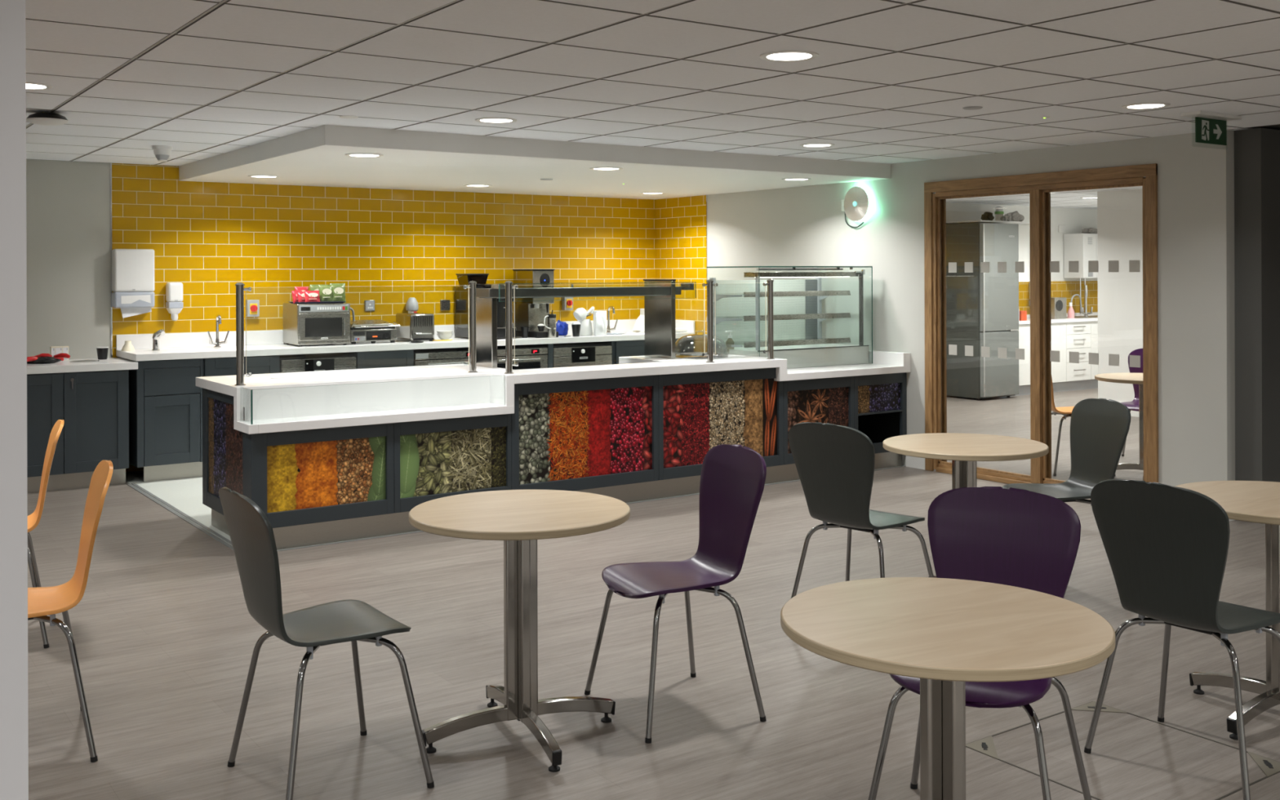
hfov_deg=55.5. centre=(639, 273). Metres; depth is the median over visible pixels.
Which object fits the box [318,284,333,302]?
snack packet
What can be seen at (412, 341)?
round plate
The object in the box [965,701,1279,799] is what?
floor hatch
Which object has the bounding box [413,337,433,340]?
tray
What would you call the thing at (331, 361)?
dishwasher
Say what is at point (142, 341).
backsplash
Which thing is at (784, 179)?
recessed light
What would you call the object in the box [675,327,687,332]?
roll
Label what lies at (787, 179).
diffuser
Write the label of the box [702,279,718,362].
post
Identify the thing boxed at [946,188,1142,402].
wall
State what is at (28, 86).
diffuser
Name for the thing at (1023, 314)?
box
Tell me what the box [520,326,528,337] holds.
paper cup
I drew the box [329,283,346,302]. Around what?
snack packet
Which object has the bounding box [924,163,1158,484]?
window
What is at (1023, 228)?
upper cabinet
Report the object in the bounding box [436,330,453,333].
bowl
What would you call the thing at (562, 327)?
gloves
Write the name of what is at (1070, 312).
spray bottle
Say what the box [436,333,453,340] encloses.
bowl
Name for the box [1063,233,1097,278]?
boiler
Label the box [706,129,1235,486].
wall
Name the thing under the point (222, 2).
grid
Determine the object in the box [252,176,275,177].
diffuser
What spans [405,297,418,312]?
plug
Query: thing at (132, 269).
paper towel dispenser
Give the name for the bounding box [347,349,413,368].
base cabinet
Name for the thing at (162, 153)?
smoke detector
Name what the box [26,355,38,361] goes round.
tool
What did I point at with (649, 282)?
glass shelf
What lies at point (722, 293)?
shelf
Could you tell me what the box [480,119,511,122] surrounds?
diffuser
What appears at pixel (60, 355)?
tool
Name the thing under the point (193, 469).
plinth
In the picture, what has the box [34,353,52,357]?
tool
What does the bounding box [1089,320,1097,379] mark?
unit
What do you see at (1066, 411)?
cafe chair
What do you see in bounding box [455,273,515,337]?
coffee machine
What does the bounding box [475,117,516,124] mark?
recessed light
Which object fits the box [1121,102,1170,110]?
recessed light
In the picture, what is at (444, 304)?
wall socket
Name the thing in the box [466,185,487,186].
diffuser
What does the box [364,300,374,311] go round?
wall socket
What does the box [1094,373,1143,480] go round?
cafe table
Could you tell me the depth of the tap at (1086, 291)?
15.99 m
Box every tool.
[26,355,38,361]
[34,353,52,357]
[53,353,70,358]
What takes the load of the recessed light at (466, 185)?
in the ceiling at (411, 160)
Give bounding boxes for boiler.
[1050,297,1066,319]
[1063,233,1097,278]
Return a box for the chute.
[69,360,99,362]
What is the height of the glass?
0.186 m
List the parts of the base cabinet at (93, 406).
door, door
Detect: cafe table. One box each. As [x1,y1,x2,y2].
[408,489,630,772]
[780,577,1115,799]
[882,432,1048,577]
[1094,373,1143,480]
[1174,480,1279,740]
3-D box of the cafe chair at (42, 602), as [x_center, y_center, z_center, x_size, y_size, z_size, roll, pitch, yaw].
[-1.973,1.070,3.904,0.514,0.892,0.520,0,0,-28]
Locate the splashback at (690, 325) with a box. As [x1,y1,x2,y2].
[675,320,694,332]
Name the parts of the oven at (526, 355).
handle, door, control panel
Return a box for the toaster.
[395,312,434,340]
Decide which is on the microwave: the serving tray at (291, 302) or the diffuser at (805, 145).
the serving tray at (291, 302)
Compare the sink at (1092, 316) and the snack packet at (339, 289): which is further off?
the sink at (1092, 316)
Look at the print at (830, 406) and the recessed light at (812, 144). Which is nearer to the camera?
the recessed light at (812, 144)
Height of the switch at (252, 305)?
0.136 m
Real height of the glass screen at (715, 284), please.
0.500 m
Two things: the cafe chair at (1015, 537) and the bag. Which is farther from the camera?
the bag
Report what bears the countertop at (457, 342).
on the base cabinet at (622, 348)
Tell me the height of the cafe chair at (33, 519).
0.892 m
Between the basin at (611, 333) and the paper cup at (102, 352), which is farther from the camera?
the basin at (611, 333)
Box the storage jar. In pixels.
[994,206,1004,214]
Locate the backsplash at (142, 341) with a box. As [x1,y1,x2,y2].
[115,319,636,350]
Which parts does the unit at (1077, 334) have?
drawer, drawer, drawer, drawer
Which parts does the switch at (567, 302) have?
yellow plate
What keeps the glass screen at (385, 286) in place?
attached to the post at (240, 289)
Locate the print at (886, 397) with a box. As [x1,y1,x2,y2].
[857,382,900,413]
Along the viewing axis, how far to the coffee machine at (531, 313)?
10.94 m
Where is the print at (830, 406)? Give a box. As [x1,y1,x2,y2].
[787,386,848,453]
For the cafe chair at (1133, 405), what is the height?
0.892 m
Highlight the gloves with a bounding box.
[555,320,568,335]
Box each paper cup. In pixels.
[96,346,108,359]
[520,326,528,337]
[537,324,545,331]
[571,321,581,336]
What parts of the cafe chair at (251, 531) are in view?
leg, leg, leg, leg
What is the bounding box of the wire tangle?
[26,356,61,364]
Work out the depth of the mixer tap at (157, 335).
9.15 m
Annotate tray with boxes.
[288,301,346,303]
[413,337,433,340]
[515,330,558,337]
[680,351,720,355]
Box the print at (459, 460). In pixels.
[400,426,506,497]
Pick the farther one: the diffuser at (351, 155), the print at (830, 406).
the print at (830, 406)
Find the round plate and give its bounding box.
[410,340,423,342]
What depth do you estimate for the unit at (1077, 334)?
15.41 m
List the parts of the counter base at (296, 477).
frame, frame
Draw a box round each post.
[234,282,251,386]
[462,280,477,372]
[504,280,518,373]
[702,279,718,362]
[763,279,774,359]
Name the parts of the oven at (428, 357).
door, control panel, handle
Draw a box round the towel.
[120,306,151,318]
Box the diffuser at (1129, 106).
[1127,104,1164,108]
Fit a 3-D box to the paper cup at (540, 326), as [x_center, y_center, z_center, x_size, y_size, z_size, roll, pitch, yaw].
[-0.883,0.486,10.872,0.072,0.066,0.072,0,0,-35]
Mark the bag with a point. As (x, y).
(986, 215)
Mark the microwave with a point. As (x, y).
(304, 324)
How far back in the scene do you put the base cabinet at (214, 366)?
9.20 m
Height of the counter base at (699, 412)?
0.705 m
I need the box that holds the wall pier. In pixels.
[0,0,28,799]
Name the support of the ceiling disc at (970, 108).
attached to the ceiling at (71, 45)
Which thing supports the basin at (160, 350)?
in the countertop at (457, 342)
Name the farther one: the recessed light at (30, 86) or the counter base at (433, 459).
the counter base at (433, 459)
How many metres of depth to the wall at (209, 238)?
10.00 m
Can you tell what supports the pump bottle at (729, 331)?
on the display case
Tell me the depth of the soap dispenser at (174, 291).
9.43 m
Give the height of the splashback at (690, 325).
0.112 m
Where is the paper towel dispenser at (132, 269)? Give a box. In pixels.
[111,248,154,318]
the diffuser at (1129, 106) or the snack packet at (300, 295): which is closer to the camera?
the diffuser at (1129, 106)
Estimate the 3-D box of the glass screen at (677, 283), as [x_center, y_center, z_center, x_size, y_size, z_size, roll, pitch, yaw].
[-0.166,0.322,7.948,1.493,0.500,0.006,0,0,-35]
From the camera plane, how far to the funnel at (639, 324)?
11.74 m
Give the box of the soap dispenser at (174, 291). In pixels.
[165,282,183,320]
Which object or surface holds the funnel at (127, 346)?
on the countertop at (457, 342)
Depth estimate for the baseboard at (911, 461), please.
9.36 m
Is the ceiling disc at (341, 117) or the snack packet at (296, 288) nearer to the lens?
the ceiling disc at (341, 117)
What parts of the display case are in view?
rail, corner post, panel, price rail, price rail, price rail, trim, rail, corner post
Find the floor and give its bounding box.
[27,387,1279,799]
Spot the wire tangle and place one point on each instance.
(42, 360)
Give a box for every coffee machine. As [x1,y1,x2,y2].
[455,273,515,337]
[512,269,558,337]
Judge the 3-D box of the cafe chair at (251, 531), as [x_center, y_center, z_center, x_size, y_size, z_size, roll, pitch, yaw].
[-0.962,1.066,3.631,0.514,0.892,0.520,0,0,-35]
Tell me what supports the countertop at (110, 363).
on the base cabinet at (93, 406)
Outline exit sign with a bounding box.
[1180,110,1241,150]
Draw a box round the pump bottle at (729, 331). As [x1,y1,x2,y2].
[724,330,732,342]
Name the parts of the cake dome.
lid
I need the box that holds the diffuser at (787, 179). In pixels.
[786,178,807,180]
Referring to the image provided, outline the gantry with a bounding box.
[475,279,696,368]
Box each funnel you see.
[120,340,135,351]
[632,308,644,332]
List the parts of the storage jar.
lid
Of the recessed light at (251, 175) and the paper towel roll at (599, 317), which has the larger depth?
the paper towel roll at (599, 317)
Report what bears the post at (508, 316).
on the countertop at (300, 407)
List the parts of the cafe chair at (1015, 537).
leg, leg, leg, leg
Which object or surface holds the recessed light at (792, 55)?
in the ceiling at (71, 45)
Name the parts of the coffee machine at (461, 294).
hopper lid, lid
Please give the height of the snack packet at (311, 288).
0.150 m
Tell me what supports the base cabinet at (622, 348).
on the floor
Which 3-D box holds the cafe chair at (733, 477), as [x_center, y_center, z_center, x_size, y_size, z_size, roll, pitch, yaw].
[0.140,1.062,4.235,0.514,0.892,0.520,0,0,-26]
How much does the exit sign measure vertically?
0.178 m
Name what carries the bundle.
on the boiler at (1082, 248)
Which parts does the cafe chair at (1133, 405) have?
leg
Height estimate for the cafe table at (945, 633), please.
0.740 m
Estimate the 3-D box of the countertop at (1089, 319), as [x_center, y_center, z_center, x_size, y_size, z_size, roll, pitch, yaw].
[5.419,0.598,15.667,2.665,0.040,0.625,0,0,-35]
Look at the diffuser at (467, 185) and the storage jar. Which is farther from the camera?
the storage jar
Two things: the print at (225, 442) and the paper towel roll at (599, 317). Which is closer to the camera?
the print at (225, 442)
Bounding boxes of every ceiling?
[25,0,1279,208]
[178,124,890,199]
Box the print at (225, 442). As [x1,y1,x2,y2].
[208,397,244,497]
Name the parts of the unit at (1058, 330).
door, door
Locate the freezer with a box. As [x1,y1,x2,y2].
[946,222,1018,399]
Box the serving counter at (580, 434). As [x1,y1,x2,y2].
[511,374,658,491]
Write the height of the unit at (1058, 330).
0.743 m
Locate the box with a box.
[1019,311,1026,320]
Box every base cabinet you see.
[26,369,128,493]
[117,356,203,467]
[203,355,279,376]
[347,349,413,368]
[600,337,693,364]
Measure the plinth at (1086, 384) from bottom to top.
0.124 m
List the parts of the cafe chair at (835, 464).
leg, leg, seat frame, leg, leg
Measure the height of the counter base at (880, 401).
0.605 m
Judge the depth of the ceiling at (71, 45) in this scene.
5.19 m
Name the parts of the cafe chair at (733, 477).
leg, leg, leg, leg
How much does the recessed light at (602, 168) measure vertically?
0.008 m
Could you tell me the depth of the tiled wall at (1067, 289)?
16.30 m
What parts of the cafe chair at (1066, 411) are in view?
leg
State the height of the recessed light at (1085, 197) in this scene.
0.008 m
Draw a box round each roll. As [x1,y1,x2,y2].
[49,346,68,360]
[593,311,606,336]
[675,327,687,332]
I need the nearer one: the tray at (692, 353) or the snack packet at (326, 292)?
the tray at (692, 353)
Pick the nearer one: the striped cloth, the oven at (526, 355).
the oven at (526, 355)
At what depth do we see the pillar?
7.31 m
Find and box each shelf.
[475,281,686,284]
[718,337,831,345]
[720,313,810,318]
[722,293,743,294]
[946,220,1029,224]
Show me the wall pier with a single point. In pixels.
(14, 722)
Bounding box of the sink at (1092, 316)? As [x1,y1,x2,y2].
[1066,315,1097,318]
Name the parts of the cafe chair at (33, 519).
leg, leg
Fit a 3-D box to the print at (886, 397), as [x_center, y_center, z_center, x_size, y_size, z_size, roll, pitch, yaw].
[1.823,0.952,9.287,0.478,0.210,0.001,0,0,-35]
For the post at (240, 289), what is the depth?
6.76 m
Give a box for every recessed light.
[26,81,53,90]
[247,174,279,177]
[345,152,383,157]
[463,184,492,186]
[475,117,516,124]
[589,166,622,170]
[640,191,665,194]
[760,49,818,62]
[782,177,811,181]
[800,142,834,147]
[1080,196,1097,198]
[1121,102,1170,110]
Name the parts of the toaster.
lever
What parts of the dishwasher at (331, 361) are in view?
door, control panel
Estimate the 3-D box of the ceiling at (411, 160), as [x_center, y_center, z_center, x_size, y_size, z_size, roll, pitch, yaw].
[-0.822,-0.801,9.552,4.603,0.132,3.180,0,0,-35]
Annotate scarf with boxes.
[1000,213,1011,221]
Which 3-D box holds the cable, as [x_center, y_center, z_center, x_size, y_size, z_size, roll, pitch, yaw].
[-1.694,0.561,10.347,0.201,0.030,0.089,0,0,-14]
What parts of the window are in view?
architrave, sill, architrave, architrave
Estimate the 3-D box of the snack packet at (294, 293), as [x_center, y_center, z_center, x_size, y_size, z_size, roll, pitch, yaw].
[-2.748,0.191,9.754,0.065,0.103,0.100,0,0,36]
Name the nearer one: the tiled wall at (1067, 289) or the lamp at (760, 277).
the lamp at (760, 277)
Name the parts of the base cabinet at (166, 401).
drawer, door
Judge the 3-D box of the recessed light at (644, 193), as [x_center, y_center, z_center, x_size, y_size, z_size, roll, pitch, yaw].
[0.117,-0.734,11.153,0.232,0.008,0.232,0,0,-35]
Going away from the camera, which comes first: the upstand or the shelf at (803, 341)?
the shelf at (803, 341)
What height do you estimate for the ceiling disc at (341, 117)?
0.006 m
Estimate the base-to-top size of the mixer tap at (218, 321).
0.261 m
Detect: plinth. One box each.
[143,462,202,482]
[211,451,902,550]
[1009,378,1097,396]
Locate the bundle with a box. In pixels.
[1081,227,1097,233]
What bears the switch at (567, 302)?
attached to the wall at (209, 238)
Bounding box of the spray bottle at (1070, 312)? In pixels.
[1067,302,1074,318]
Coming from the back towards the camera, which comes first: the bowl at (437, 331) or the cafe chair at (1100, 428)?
the bowl at (437, 331)
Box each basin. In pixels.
[145,349,190,351]
[209,346,253,349]
[606,332,625,334]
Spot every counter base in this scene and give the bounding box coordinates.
[202,387,394,528]
[393,413,511,513]
[657,367,783,479]
[783,376,853,464]
[853,372,906,453]
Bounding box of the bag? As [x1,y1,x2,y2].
[981,211,994,220]
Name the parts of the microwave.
door, control panel, handle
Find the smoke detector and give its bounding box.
[151,145,172,161]
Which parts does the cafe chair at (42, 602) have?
leg, leg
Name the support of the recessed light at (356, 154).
in the ceiling at (411, 160)
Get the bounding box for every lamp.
[493,294,666,298]
[760,276,849,277]
[841,186,873,227]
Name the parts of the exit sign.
ceiling plate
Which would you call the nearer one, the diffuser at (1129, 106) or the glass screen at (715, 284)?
the diffuser at (1129, 106)
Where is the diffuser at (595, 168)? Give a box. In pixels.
[595,168,617,169]
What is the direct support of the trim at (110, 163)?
attached to the wall at (209, 238)
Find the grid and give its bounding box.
[26,0,1279,164]
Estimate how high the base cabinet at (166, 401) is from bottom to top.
0.768 m
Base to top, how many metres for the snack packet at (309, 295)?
0.102 m
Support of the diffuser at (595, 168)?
attached to the recessed light at (602, 168)
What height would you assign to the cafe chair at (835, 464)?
0.892 m
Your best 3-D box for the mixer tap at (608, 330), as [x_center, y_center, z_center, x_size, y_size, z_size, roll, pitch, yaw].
[-0.277,0.441,11.546,0.123,0.261,0.137,0,0,17]
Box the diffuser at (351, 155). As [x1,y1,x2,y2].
[350,154,378,156]
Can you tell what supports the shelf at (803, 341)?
attached to the display case
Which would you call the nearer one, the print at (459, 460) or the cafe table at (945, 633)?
the cafe table at (945, 633)
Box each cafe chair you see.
[27,419,64,648]
[27,460,113,762]
[218,486,434,799]
[584,444,766,743]
[788,422,933,598]
[867,486,1091,799]
[1002,398,1130,505]
[1051,377,1115,476]
[1084,479,1279,799]
[1120,348,1142,456]
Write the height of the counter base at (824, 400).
0.605 m
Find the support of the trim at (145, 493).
on the floor
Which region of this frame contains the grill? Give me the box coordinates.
[350,307,401,344]
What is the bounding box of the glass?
[240,374,505,424]
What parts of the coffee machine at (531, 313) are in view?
lid, spout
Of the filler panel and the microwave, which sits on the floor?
the filler panel
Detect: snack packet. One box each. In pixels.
[291,290,302,303]
[294,286,308,291]
[296,291,305,302]
[303,290,319,302]
[310,284,319,290]
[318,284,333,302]
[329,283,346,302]
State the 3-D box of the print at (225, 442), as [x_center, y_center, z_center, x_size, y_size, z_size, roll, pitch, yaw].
[-2.368,1.018,6.949,0.001,0.565,0.700,0,0,-35]
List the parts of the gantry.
leg, leg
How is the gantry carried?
on the countertop at (300, 407)
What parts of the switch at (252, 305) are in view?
yellow plate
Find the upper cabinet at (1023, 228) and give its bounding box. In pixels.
[1018,224,1028,282]
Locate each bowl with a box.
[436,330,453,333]
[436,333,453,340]
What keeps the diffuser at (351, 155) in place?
attached to the recessed light at (356, 154)
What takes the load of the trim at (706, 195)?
attached to the tiled wall at (680, 222)
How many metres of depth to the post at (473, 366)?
7.61 m
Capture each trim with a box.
[110,163,112,357]
[126,465,906,551]
[706,195,706,298]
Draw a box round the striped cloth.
[1006,210,1024,221]
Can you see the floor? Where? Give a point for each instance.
(166, 635)
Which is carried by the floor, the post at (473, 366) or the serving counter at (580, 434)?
the serving counter at (580, 434)
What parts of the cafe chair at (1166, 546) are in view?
leg, leg, seat frame, leg, leg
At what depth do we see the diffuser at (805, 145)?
8.13 m
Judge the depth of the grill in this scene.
10.02 m
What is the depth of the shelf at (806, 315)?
9.41 m
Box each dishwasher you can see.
[279,352,355,373]
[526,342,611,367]
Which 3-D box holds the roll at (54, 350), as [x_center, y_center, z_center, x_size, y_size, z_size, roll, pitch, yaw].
[-4.255,0.589,8.906,0.120,0.107,0.042,0,0,-37]
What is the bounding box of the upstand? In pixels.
[1026,312,1097,317]
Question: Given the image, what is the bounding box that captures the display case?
[706,266,872,368]
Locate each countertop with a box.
[26,357,137,374]
[115,331,694,360]
[195,350,910,434]
[1018,315,1097,324]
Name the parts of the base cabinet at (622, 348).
drawer, drawer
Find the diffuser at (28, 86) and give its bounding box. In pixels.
[26,84,45,88]
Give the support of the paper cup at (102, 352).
on the countertop at (110, 363)
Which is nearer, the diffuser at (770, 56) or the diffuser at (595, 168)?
the diffuser at (770, 56)
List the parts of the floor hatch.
corner plate, corner plate, corner plate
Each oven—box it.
[413,347,468,365]
[465,344,547,369]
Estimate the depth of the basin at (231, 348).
9.42 m
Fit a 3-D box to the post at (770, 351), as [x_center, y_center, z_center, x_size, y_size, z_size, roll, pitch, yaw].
[0.920,0.327,8.674,0.090,0.573,0.060,0,0,-35]
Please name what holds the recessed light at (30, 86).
in the ceiling at (71, 45)
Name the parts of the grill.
name plate, drip drawer, lid, grill plate, handle, control panel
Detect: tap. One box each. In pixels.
[151,328,164,351]
[207,314,229,347]
[606,306,617,333]
[1071,284,1093,316]
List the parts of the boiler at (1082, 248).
panel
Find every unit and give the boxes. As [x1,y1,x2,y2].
[1018,322,1066,385]
[1066,321,1090,381]
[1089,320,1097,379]
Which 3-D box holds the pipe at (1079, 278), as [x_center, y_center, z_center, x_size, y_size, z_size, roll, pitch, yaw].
[5.875,0.302,16.215,0.024,0.468,0.023,0,0,-35]
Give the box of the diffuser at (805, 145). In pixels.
[804,144,830,146]
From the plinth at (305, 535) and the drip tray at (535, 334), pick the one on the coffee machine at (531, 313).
the drip tray at (535, 334)
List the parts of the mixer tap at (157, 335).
spout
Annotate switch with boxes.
[246,299,259,316]
[562,297,573,310]
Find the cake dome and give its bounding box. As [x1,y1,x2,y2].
[675,330,728,358]
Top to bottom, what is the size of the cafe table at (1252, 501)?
0.740 m
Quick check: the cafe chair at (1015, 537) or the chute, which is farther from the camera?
the chute
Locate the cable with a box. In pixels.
[429,338,452,341]
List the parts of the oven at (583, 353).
door, control panel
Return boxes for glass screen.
[245,285,469,377]
[513,283,705,366]
[715,284,766,355]
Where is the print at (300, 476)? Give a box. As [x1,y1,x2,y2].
[266,435,385,512]
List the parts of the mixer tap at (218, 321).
lever, spout, lever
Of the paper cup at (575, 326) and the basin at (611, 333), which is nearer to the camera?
the paper cup at (575, 326)
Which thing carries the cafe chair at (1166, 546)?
on the floor
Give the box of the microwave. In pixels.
[283,302,350,346]
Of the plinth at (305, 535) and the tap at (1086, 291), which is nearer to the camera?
the plinth at (305, 535)
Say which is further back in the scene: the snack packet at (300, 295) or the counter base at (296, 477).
the snack packet at (300, 295)
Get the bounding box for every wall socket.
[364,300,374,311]
[440,299,449,310]
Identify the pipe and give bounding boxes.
[1079,278,1080,313]
[1084,278,1085,312]
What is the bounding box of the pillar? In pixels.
[1234,128,1279,482]
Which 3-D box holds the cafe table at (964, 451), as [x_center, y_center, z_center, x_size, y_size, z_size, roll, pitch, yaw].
[1.453,1.132,5.440,0.716,0.740,0.716,0,0,-13]
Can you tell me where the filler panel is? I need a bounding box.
[531,343,553,368]
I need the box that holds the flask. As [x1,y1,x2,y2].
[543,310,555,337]
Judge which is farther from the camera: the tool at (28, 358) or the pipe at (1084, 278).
the pipe at (1084, 278)
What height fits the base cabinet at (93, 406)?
0.827 m
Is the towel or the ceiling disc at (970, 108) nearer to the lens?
the ceiling disc at (970, 108)
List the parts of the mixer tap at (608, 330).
spout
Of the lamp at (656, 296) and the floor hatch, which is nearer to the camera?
the floor hatch
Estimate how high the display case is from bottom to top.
0.770 m
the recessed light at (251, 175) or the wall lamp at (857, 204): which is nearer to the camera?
the recessed light at (251, 175)
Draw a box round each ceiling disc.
[339,115,358,119]
[962,106,982,110]
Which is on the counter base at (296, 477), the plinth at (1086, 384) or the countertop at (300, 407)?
the countertop at (300, 407)
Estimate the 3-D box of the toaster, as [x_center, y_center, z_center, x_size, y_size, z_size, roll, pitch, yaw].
[-1.921,0.453,10.392,0.215,0.224,0.403,0,0,-31]
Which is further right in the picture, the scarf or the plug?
the scarf
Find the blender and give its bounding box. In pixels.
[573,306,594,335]
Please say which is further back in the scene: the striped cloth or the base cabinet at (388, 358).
the striped cloth
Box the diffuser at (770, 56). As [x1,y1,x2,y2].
[766,53,812,60]
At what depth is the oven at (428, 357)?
10.16 m
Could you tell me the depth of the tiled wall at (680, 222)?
11.77 m
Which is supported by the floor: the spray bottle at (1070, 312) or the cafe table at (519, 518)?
the cafe table at (519, 518)
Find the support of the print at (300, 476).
attached to the counter base at (296, 477)
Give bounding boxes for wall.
[26,159,655,471]
[655,195,706,351]
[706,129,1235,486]
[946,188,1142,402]
[1018,280,1097,315]
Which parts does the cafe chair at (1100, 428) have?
seat frame, leg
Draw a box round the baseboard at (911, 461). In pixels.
[906,410,1233,521]
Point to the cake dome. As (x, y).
(692, 354)

